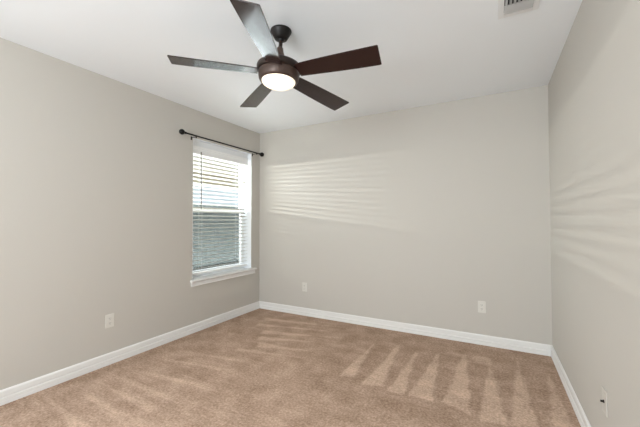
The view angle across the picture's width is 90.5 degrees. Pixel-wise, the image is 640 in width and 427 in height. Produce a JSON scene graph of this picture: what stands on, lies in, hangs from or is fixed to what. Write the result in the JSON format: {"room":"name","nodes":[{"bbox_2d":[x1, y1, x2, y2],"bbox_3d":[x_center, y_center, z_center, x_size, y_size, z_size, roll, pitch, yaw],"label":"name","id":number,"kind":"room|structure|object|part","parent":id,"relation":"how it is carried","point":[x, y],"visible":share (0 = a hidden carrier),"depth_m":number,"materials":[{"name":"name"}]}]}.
{"room":"empty bedroom","nodes":[
{"label":"empty bedroom","id":0,"kind":"room"},
{"bbox_2d":[0,38,259,389],"bbox_3d":[-2.320,0.090,1.971,0.220,2.540,5.750,-1,-1,29],"label":"wall","id":1,"kind":"structure","parent":0,"point":[96,170],"depth_m":2.58,"materials":[{"name":"grey paint"}]},
{"bbox_2d":[105,313,113,328],"bbox_3d":[-1.785,0.907,2.693,0.008,0.114,0.070,-1,-1,29],"label":"wall outlet","id":2,"kind":"object","parent":1,"relation":"attached to","point":[109,319],"visible":1,"depth_m":2.69,"materials":[{"name":"white plastic"}]},
{"bbox_2d":[0,301,259,405],"bbox_3d":[-2.178,1.211,1.958,0.014,0.097,5.600,-1,-1,29],"label":"baseboard","id":3,"kind":"structure","parent":1,"relation":"attached to","point":[21,390],"depth_m":2.66,"materials":[{"name":"white paint"}]},
{"bbox_2d":[179,129,263,156],"bbox_3d":[-1.132,-0.830,3.829,0.109,0.063,1.340,-1,-1,29],"label":"curtain rod","id":4,"kind":"object","parent":1,"relation":"attached to","point":[181,131],"visible":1,"depth_m":3.60,"materials":[{"name":"black metal"}]},
{"bbox_3d":[-1.108,-0.833,3.820,0.017,0.017,1.205,-1,-1,29],"label":"rod","id":5,"kind":"part","parent":4,"relation":"part of","materials":[{"name":"black metal"}]},
{"bbox_2d":[190,138,256,286],"bbox_3d":[-1.217,-0.014,3.938,0.237,1.628,1.060,-1,-1,29],"label":"window","id":6,"kind":"structure","parent":1,"relation":"in","point":[205,278],"depth_m":4.29,"materials":[{"name":"white paint"}]},
{"bbox_3d":[-1.287,0.322,3.938,0.025,0.768,0.922,-1,-1,29],"label":"sash","id":7,"kind":"part","parent":6,"relation":"part of","materials":[{"name":"white plastic"}]},
{"bbox_3d":[-1.301,-0.043,3.953,0.075,1.559,0.950,-1,-1,29],"label":"frame","id":8,"kind":"part","parent":6,"relation":"part of","materials":[{"name":"white plastic"}]},
{"bbox_2d":[192,140,248,274],"bbox_3d":[-1.221,-0.067,3.909,0.083,1.513,0.942,-1,-1,29],"label":"window blind","id":9,"kind":"object","parent":6,"relation":"attached to","point":[200,149],"visible":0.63,"depth_m":3.87,"materials":[{"name":"white plastic"}]},
{"bbox_3d":[-1.232,0.679,3.901,0.050,0.020,0.938,-1,-1,29],"label":"rail","id":10,"kind":"part","parent":9,"relation":"part of","materials":[{"name":"white plastic"}]},
{"bbox_3d":[-1.215,0.738,3.923,0.237,0.024,1.060,-1,-1,29],"label":"sill","id":11,"kind":"part","parent":6,"relation":"part of","materials":[{"name":"white paint"}]},
{"bbox_3d":[-1.312,-0.416,3.966,0.023,0.780,0.922,-1,-1,29],"label":"sash","id":12,"kind":"part","parent":6,"relation":"part of","materials":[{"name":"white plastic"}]},
{"bbox_2d":[0,308,580,426],"bbox_3d":[-0.725,1.240,1.165,3.325,0.001,5.600,-1,-1,29],"label":"floor","id":13,"kind":"structure","parent":0,"point":[259,367],"depth_m":2.35,"materials":[{"name":"carpet"}]},
{"bbox_2d":[0,0,581,133],"bbox_3d":[-0.761,-1.299,1.234,3.695,0.200,5.900,-1,-1,29],"label":"ceiling","id":14,"kind":"structure","parent":0,"point":[431,52],"depth_m":2.21,"materials":[{"name":"white paint"}]},
{"bbox_2d":[167,0,381,110],"bbox_3d":[-0.224,-0.991,1.988,1.227,0.387,1.254,-1,-1,29],"label":"ceiling fan","id":15,"kind":"object","parent":14,"relation":"hanging from","point":[277,71],"visible":1,"depth_m":1.89,"materials":[{"name":"brown wood"}]},
{"bbox_3d":[-0.638,-0.901,1.916,0.514,0.039,0.141,0,-1,-11],"label":"blade","id":16,"kind":"part","parent":15,"relation":"part of","materials":[{"name":"black wood"}]},
{"bbox_3d":[-0.453,-0.870,2.334,0.140,0.036,0.514,1,-1,-30],"label":"blade","id":17,"kind":"part","parent":15,"relation":"part of","materials":[{"name":"black wood"}]},
{"bbox_3d":[-0.297,-0.905,1.611,0.137,0.051,0.514,0,-1,7],"label":"blade","id":18,"kind":"part","parent":15,"relation":"part of","materials":[{"name":"black wood"}]},
{"bbox_3d":[0.003,-0.855,2.284,0.139,0.064,0.513,-1,-2,42],"label":"blade","id":19,"kind":"part","parent":15,"relation":"part of","materials":[{"name":"black wood"}]},
{"bbox_3d":[0.096,-0.874,1.837,0.514,0.058,0.137,-1,-1,24],"label":"blade","id":20,"kind":"part","parent":15,"relation":"part of","materials":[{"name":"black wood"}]},
{"bbox_2d":[498,0,539,18],"bbox_3d":[1.083,-1.185,1.717,0.204,0.016,0.377,-1,-1,29],"label":"ceiling vent","id":21,"kind":"object","parent":14,"relation":"in","point":[506,8],"visible":1,"depth_m":1.81,"materials":[{"name":"white metal"}]},
{"bbox_2d":[259,85,551,344],"bbox_3d":[0.618,0.119,3.730,3.695,2.540,0.150,-1,-1,29],"label":"wall","id":22,"kind":"structure","parent":0,"point":[422,215],"depth_m":3.40,"materials":[{"name":"grey paint"}]},
{"bbox_2d":[302,282,306,291],"bbox_3d":[-0.198,0.936,4.069,0.070,0.114,0.008,-1,-1,29],"label":"wall outlet","id":23,"kind":"object","parent":22,"relation":"attached to","point":[304,285],"visible":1,"depth_m":4.07,"materials":[{"name":"white plastic"}]},
{"bbox_2d":[259,301,551,355],"bbox_3d":[0.612,1.239,3.618,3.325,0.097,0.014,-1,-1,29],"label":"baseboard","id":24,"kind":"structure","parent":22,"relation":"attached to","point":[505,343],"depth_m":3.36,"materials":[{"name":"white paint"}]},
{"bbox_2d":[478,301,485,312],"bbox_3d":[1.581,0.908,3.099,0.070,0.114,0.008,-1,-1,29],"label":"wall outlet","id":25,"kind":"object","parent":22,"relation":"attached to","point":[481,304],"visible":1,"depth_m":3.10,"materials":[{"name":"white plastic"}]},
{"bbox_2d":[548,0,639,426],"bbox_3d":[0.762,0.048,0.292,0.150,2.540,5.750,-1,-1,29],"label":"wall","id":26,"kind":"structure","parent":0,"point":[594,84],"depth_m":1.55,"materials":[{"name":"grey paint"}]},
{"bbox_2d":[551,345,590,426],"bbox_3d":[0.729,1.172,0.374,0.014,0.097,5.600,-1,-1,29],"label":"baseboard","id":27,"kind":"structure","parent":26,"relation":"attached to","point":[581,416],"depth_m":2.12,"materials":[{"name":"white paint"}]},
{"bbox_2d":[600,386,607,417],"bbox_3d":[1.330,0.880,1.491,0.020,0.114,0.070,-1,-1,29],"label":"plate","id":28,"kind":"object","parent":26,"relation":"attached to","point":[604,400],"visible":1,"depth_m":1.48,"materials":[{"name":"white plastic"}]},
{"label":"outside","id":29,"kind":"structure","parent":0,"visible":0},
{"bbox_2d":[193,261,238,270],"bbox_3d":[-5.370,1.555,5.741,8.780,0.180,16.000,-1,-1,29],"label":"ground","id":30,"kind":"structure","parent":29,"point":[235,261],"depth_m":9.47,"materials":[{"name":"grey"}]},
{"bbox_2d":[193,204,238,267],"bbox_3d":[-4.176,0.582,7.623,0.120,1.838,13.613,-1,-1,29],"label":"wooden fence","id":31,"kind":"object","parent":30,"relation":"on","point":[236,226],"visible":0.11,"depth_m":9.45,"materials":[{"name":"grey wood"}]},
{"bbox_2d":[193,155,238,189],"bbox_3d":[-2.224,0.193,6.502,2.250,2.560,12.500,-1,-1,29],"label":"patio cover","id":32,"kind":"object","parent":30,"relation":"on","point":[197,177],"depth_m":7.48,"materials":[{"name":"brown"}]}
]}

